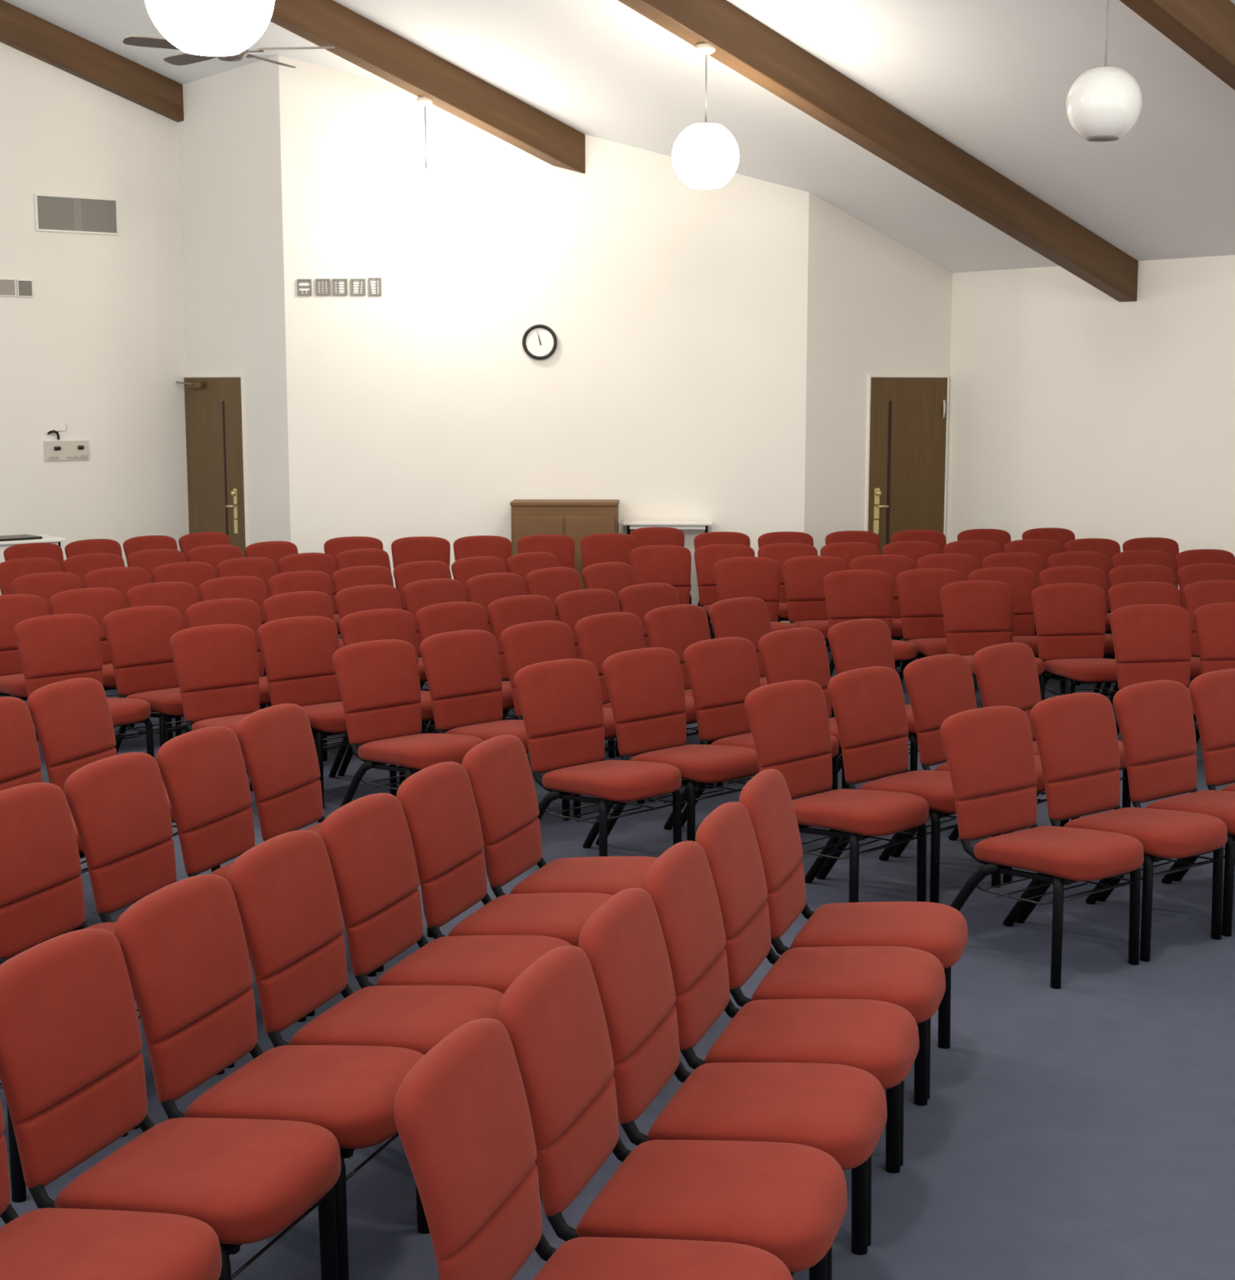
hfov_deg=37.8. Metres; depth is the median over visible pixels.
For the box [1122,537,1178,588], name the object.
chair
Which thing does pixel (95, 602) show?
chair
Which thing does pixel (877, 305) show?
wall
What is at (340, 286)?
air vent
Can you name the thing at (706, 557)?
chair
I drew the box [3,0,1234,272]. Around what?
ceiling
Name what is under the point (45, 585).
chair
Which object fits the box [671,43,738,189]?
globe pendant
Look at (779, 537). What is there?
chair
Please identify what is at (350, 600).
chair
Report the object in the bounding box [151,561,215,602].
chair
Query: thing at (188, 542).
chair
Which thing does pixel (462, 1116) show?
chair
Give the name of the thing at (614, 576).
chair
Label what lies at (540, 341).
wall clock
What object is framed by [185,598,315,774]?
chair
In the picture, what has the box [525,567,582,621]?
chair
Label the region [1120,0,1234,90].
roof beam
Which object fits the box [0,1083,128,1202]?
chair
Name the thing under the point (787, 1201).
chair
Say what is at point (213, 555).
chair
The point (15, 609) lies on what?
chair
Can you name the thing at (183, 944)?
chair
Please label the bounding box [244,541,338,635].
chair
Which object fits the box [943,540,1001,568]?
chair
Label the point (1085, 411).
wall
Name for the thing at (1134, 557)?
chair
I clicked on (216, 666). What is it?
chair
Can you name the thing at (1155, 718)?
chair
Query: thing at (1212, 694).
chair
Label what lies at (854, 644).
chair
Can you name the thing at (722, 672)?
chair
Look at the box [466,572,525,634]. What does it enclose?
chair
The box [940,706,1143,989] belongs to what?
chair
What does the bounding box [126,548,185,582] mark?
chair
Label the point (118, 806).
chair
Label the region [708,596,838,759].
chair
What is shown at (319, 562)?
chair
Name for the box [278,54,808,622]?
wall
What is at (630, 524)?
side table
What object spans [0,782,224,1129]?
chair
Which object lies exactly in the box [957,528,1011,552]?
chair
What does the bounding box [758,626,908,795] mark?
chair
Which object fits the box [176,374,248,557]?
door
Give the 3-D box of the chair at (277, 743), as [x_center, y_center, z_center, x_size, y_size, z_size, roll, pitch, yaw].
[-1.038,0.718,6.762,0.701,0.906,0.473,3,9,20]
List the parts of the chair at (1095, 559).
backrest, seat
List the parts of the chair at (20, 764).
backrest, seat, seat frame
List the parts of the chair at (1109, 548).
backrest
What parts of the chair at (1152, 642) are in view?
leg, backrest, seat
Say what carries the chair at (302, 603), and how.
on the floor
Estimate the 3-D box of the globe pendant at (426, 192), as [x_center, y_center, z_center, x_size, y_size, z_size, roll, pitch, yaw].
[-1.571,-3.960,14.763,0.400,0.932,0.400,0,8,0]
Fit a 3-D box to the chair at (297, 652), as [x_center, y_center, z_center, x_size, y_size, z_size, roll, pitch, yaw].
[-1.495,0.359,9.301,0.473,0.906,0.701,-7,11,-40]
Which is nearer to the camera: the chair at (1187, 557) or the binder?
the chair at (1187, 557)
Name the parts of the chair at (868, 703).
leg, backrest, leg, seat, leg, seat frame, leg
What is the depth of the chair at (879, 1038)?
4.60 m
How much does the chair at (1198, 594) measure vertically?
0.906 m
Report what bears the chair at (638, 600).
on the floor
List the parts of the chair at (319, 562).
backrest, seat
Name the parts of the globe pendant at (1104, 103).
globe, cord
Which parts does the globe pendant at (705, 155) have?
globe, cord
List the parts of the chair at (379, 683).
leg, backrest, seat frame, leg, seat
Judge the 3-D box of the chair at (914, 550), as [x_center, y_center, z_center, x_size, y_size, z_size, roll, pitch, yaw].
[2.345,-0.283,13.840,0.473,0.906,0.701,-1,8,-10]
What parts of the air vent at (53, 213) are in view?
panel, panel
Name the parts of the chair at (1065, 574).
backrest, leg, seat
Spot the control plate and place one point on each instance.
(54, 450)
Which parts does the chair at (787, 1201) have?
backrest, seat, leg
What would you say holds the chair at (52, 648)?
on the floor
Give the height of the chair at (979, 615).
0.906 m
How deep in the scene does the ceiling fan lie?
11.26 m
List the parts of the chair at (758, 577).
backrest, seat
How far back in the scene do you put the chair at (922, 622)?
11.90 m
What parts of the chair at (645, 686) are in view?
leg, backrest, leg, leg, seat, seat frame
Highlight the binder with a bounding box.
[0,533,42,541]
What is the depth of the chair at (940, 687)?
8.01 m
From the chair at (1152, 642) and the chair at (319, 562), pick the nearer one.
the chair at (1152, 642)
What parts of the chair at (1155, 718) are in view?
leg, backrest, leg, seat, leg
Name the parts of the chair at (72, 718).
backrest, seat, leg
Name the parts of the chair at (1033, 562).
backrest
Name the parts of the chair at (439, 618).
leg, backrest, seat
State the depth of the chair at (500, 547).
14.54 m
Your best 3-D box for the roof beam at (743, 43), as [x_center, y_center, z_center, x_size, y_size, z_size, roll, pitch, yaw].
[-2.754,-5.201,9.365,17.910,6.275,0.180,-6,10,-37]
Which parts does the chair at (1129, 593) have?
leg, backrest, seat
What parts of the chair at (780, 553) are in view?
seat, seat frame, backrest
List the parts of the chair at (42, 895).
backrest, seat, leg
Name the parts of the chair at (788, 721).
backrest, leg, leg, seat frame, leg, seat, leg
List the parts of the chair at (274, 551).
backrest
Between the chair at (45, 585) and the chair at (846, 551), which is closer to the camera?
the chair at (45, 585)
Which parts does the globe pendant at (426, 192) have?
cord, globe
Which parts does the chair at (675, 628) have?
backrest, leg, seat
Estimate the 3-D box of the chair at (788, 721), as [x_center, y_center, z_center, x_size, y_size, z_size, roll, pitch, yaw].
[0.883,0.651,7.240,0.473,0.906,0.701,-8,11,-44]
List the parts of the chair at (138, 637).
leg, backrest, seat, leg, seat frame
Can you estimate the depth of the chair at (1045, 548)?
14.20 m
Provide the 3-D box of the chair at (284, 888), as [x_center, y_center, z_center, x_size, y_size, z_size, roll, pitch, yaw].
[-0.644,0.997,4.791,0.701,0.906,0.473,3,9,19]
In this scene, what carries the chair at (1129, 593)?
on the floor
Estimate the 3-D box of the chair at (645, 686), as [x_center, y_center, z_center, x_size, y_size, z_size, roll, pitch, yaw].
[0.302,0.520,8.163,0.473,0.906,0.701,-7,11,-42]
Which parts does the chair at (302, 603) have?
backrest, leg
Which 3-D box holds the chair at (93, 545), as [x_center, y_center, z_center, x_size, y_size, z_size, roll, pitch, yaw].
[-3.951,-0.318,14.090,0.473,0.906,0.701,-8,11,-43]
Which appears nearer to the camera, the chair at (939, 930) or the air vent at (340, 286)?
the chair at (939, 930)
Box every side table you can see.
[0,534,66,549]
[622,520,712,534]
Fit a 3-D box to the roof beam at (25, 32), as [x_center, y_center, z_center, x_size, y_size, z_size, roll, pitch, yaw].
[-9.105,-6.616,13.008,12.540,4.493,0.140,-6,10,-37]
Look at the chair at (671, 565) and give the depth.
13.68 m
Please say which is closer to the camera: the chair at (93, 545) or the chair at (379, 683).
the chair at (379, 683)
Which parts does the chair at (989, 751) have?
leg, backrest, leg, seat frame, leg, seat, leg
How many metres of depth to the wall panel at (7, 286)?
16.36 m
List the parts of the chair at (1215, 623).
leg, backrest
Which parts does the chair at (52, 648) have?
backrest, seat, seat frame, leg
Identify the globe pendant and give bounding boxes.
[144,0,275,56]
[401,97,450,216]
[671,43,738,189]
[1066,0,1142,142]
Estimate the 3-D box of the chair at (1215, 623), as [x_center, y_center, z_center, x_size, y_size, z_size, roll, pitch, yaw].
[3.499,0.279,9.868,0.473,0.906,0.701,-1,8,-10]
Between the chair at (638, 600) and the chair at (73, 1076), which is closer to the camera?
the chair at (73, 1076)
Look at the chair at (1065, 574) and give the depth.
12.10 m
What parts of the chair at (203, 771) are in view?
backrest, seat, leg, leg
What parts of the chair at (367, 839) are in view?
backrest, seat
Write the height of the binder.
0.022 m
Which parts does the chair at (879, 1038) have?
backrest, seat, leg, leg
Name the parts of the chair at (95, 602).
backrest, seat, seat frame, leg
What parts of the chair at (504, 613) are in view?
leg, backrest, leg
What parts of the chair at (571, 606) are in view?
backrest, leg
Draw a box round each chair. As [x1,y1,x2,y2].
[0,557,61,595]
[0,594,48,700]
[0,696,88,931]
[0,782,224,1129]
[0,928,341,1279]
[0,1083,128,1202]
[0,1097,222,1279]
[3,542,64,572]
[11,572,82,615]
[13,613,154,757]
[26,677,220,872]
[48,587,173,741]
[62,553,124,588]
[63,751,306,1068]
[64,538,122,558]
[84,566,150,608]
[102,605,194,754]
[114,874,430,1279]
[123,535,177,558]
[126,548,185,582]
[126,581,198,737]
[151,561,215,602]
[155,726,376,1016]
[169,623,310,791]
[178,532,231,561]
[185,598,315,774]
[186,544,243,577]
[199,575,267,709]
[216,556,276,675]
[226,830,503,1054]
[235,703,432,972]
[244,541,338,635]
[257,616,397,808]
[262,591,342,760]
[267,570,343,648]
[277,552,342,638]
[319,792,571,994]
[324,536,382,613]
[332,565,393,594]
[332,639,484,807]
[334,584,429,691]
[335,548,391,571]
[337,608,449,786]
[391,536,450,589]
[393,560,451,611]
[393,1017,793,1279]
[395,761,613,946]
[402,577,516,719]
[415,601,517,733]
[419,629,569,820]
[451,555,506,601]
[453,535,511,572]
[462,734,657,897]
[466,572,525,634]
[487,595,614,758]
[497,945,847,1279]
[500,620,644,817]
[506,551,559,595]
[514,658,681,856]
[517,534,574,568]
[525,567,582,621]
[555,588,620,756]
[574,612,714,801]
[578,888,887,1279]
[580,533,637,568]
[582,561,635,612]
[595,647,759,845]
[617,582,679,648]
[629,527,691,604]
[630,545,702,608]
[642,840,919,1246]
[644,604,762,786]
[681,636,839,831]
[693,531,750,631]
[693,543,755,639]
[695,801,946,1166]
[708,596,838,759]
[714,556,797,631]
[738,768,968,1099]
[744,680,928,902]
[757,531,830,646]
[757,542,835,668]
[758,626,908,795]
[782,555,847,651]
[815,666,1000,903]
[819,618,919,793]
[820,542,900,666]
[823,569,917,676]
[825,530,895,639]
[850,554,914,664]
[882,541,941,568]
[890,653,1069,883]
[891,529,946,553]
[896,568,964,684]
[916,553,980,659]
[940,580,1044,700]
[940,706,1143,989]
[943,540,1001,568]
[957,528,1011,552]
[968,567,1066,694]
[972,642,1130,820]
[982,552,1045,635]
[1004,538,1061,568]
[1015,692,1227,961]
[1022,528,1075,552]
[1031,582,1117,697]
[1039,565,1115,693]
[1048,551,1111,685]
[1063,537,1120,613]
[1097,680,1234,936]
[1101,564,1175,693]
[1107,581,1201,705]
[1109,604,1198,736]
[1111,550,1173,658]
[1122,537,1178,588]
[1173,668,1234,881]
[1175,549,1234,607]
[1177,563,1234,608]
[1182,580,1234,687]
[1193,602,1234,742]
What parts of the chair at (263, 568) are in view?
backrest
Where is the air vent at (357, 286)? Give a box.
[350,278,365,295]
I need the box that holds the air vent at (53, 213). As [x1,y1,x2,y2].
[34,193,119,235]
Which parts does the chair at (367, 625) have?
leg, backrest, leg, leg, seat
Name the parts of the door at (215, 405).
closer arm, lever handle, lock plate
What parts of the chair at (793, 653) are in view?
backrest, leg, seat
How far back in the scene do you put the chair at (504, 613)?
10.33 m
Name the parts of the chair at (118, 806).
backrest, leg, leg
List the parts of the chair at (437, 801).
backrest, seat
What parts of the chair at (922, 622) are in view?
leg, seat frame, seat, backrest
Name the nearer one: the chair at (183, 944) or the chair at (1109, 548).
the chair at (183, 944)
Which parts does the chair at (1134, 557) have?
backrest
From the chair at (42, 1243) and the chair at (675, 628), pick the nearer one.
the chair at (42, 1243)
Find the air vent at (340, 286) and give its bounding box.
[332,278,347,295]
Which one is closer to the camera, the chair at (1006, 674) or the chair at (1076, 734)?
the chair at (1076, 734)
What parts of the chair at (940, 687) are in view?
leg, backrest, leg, seat, leg, leg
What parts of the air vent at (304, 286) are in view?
plate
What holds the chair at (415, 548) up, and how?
on the floor
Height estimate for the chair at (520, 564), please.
0.906 m
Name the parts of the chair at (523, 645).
backrest, leg, seat, leg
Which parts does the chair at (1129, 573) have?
backrest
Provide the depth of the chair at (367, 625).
9.72 m
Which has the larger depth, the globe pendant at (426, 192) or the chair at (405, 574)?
the globe pendant at (426, 192)
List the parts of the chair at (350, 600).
backrest, seat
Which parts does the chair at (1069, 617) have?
leg, backrest, leg, seat, seat frame, leg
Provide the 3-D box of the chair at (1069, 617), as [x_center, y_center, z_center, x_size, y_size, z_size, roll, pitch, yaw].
[2.819,0.140,10.848,0.473,0.906,0.701,-1,8,-10]
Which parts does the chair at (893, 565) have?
backrest, seat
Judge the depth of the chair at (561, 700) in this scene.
7.83 m
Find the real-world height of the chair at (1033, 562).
0.906 m
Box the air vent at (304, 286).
[297,279,311,295]
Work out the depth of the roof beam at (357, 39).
14.55 m
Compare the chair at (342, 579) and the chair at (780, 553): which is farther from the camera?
the chair at (780, 553)
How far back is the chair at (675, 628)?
9.91 m
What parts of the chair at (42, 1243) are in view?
backrest, seat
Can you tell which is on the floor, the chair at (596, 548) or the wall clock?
the chair at (596, 548)
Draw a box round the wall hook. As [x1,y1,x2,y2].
[47,424,66,439]
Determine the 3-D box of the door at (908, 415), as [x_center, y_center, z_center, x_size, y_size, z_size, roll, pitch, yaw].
[2.691,-1.339,16.644,1.057,2.191,0.089,-6,10,-37]
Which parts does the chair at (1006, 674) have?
backrest, seat, leg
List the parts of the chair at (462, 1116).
backrest, seat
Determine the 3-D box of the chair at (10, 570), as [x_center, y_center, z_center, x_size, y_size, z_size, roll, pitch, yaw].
[-3.954,-0.098,12.535,0.473,0.906,0.701,-8,11,-43]
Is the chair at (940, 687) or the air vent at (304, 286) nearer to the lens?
the chair at (940, 687)
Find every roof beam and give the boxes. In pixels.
[0,0,183,122]
[270,0,585,173]
[617,0,1137,302]
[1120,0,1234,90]
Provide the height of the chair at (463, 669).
0.906 m
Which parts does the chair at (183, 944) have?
backrest, seat, leg, seat frame, leg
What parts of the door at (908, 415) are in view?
lock plate, lever handle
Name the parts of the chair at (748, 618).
backrest, seat, leg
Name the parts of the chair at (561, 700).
leg, backrest, leg, leg, seat, seat frame, leg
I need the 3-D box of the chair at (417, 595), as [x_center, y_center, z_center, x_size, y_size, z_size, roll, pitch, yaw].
[-0.960,0.095,11.170,0.473,0.906,0.701,-8,11,-44]
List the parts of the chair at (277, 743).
backrest, seat, leg, leg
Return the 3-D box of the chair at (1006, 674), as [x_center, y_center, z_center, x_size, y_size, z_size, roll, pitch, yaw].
[2.013,0.497,8.323,0.473,0.906,0.701,-8,11,-44]
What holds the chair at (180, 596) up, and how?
on the floor
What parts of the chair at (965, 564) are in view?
backrest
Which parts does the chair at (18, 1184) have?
leg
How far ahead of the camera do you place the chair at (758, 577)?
12.72 m
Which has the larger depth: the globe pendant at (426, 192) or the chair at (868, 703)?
the globe pendant at (426, 192)
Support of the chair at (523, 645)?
on the floor
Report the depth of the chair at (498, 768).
6.09 m
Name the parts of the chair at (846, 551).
backrest, leg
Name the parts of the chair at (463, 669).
backrest, seat, leg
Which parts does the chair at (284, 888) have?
backrest, seat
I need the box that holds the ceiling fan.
[122,35,334,67]
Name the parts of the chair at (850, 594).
leg, backrest, leg, seat, seat frame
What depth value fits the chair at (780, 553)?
13.84 m
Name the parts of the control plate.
knob, knob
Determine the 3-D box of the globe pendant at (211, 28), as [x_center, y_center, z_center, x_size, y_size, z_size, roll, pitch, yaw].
[-1.521,-3.558,6.550,0.480,2.734,0.480,0,8,0]
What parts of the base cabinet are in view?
door, door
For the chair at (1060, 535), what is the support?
on the floor
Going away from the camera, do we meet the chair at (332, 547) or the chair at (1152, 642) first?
the chair at (1152, 642)
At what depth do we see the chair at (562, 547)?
14.66 m
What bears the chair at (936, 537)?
on the floor
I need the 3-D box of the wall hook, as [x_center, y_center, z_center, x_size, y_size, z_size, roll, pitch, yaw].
[-5.213,-1.937,16.773,0.194,0.142,0.052,-6,10,-37]
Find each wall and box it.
[0,41,189,595]
[177,55,290,545]
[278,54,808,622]
[804,192,952,555]
[946,254,1234,613]
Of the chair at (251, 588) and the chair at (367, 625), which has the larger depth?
the chair at (251, 588)
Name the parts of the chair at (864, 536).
backrest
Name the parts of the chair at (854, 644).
leg, backrest, seat, leg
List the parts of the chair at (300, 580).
backrest, seat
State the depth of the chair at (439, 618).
10.03 m
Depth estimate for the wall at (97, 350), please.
16.87 m
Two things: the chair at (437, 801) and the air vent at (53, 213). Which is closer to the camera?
the chair at (437, 801)
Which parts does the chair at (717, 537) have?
backrest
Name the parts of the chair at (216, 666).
backrest, seat, leg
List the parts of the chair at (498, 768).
backrest, seat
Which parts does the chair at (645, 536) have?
backrest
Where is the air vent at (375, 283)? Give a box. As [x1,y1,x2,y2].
[368,277,382,295]
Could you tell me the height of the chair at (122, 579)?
0.906 m
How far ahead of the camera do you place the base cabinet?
15.56 m
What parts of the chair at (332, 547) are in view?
backrest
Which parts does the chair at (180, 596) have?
leg, backrest, leg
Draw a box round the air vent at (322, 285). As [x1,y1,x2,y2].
[315,278,330,295]
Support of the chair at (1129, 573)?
on the floor
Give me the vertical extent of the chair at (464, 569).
0.906 m
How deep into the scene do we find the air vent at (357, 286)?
15.75 m
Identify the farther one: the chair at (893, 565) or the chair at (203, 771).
the chair at (893, 565)
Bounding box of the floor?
[0,622,1234,1279]
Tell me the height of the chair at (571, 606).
0.906 m
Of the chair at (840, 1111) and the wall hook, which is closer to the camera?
the chair at (840, 1111)
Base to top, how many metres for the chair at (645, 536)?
0.906 m
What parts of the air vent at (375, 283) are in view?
plate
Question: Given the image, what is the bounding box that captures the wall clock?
[522,324,557,359]
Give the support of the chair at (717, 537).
on the floor
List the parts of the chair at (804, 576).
seat, backrest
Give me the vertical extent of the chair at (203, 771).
0.906 m
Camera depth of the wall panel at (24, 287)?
16.46 m
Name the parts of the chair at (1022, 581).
backrest, seat, leg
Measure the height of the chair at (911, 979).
0.906 m
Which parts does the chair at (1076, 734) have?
leg, backrest, leg, seat, leg, seat frame, leg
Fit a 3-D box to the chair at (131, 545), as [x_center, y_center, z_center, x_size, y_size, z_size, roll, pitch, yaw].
[-3.589,-0.366,14.431,0.473,0.906,0.701,-8,11,-43]
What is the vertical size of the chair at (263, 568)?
0.906 m
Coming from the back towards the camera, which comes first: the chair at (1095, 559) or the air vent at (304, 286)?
the air vent at (304, 286)
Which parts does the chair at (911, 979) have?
backrest, seat, leg, leg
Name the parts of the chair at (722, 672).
leg, backrest, seat, leg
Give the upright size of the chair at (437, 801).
0.906 m
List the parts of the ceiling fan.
fan blade, fan blade, blade arm, fan blade, fan blade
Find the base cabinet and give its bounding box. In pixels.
[510,499,619,589]
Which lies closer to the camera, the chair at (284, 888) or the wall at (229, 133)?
the chair at (284, 888)
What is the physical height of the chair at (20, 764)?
0.906 m
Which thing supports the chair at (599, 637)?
on the floor
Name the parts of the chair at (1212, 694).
leg, backrest, seat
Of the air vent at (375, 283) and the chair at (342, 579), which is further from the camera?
the air vent at (375, 283)
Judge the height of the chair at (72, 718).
0.906 m
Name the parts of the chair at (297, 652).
backrest, leg, seat, seat frame, leg, leg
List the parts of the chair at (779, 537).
backrest, leg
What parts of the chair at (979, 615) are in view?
leg, backrest, seat, leg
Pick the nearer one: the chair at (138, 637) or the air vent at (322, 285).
the chair at (138, 637)
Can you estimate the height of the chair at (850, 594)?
0.906 m
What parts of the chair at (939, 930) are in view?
backrest, seat, leg, leg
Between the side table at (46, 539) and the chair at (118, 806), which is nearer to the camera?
the chair at (118, 806)
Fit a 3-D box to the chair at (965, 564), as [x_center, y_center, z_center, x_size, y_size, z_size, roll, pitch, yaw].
[2.443,-0.136,12.803,0.473,0.906,0.701,-1,8,-10]
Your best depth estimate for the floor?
5.34 m
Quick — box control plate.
[44,440,89,461]
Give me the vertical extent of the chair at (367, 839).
0.906 m
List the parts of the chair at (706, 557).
seat, leg, backrest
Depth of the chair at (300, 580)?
11.76 m
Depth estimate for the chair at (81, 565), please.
12.96 m
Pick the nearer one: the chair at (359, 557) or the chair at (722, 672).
the chair at (722, 672)
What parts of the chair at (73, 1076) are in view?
backrest, seat, leg, seat frame, leg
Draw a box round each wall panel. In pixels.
[0,278,16,296]
[16,279,33,297]
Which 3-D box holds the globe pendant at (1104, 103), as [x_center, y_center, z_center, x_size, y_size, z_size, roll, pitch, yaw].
[2.683,-3.192,9.896,0.412,0.866,0.412,0,8,0]
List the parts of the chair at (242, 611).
backrest, seat, leg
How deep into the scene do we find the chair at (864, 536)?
15.05 m
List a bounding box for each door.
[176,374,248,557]
[864,374,949,554]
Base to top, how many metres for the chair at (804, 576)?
0.906 m
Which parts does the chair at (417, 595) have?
backrest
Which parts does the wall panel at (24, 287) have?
pane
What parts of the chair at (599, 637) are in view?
backrest, seat, leg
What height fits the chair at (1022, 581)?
0.906 m
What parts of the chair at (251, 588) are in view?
backrest, leg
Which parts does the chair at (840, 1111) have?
backrest, seat, leg, leg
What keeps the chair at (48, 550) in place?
on the floor
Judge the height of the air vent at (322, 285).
0.140 m
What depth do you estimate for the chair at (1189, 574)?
12.27 m

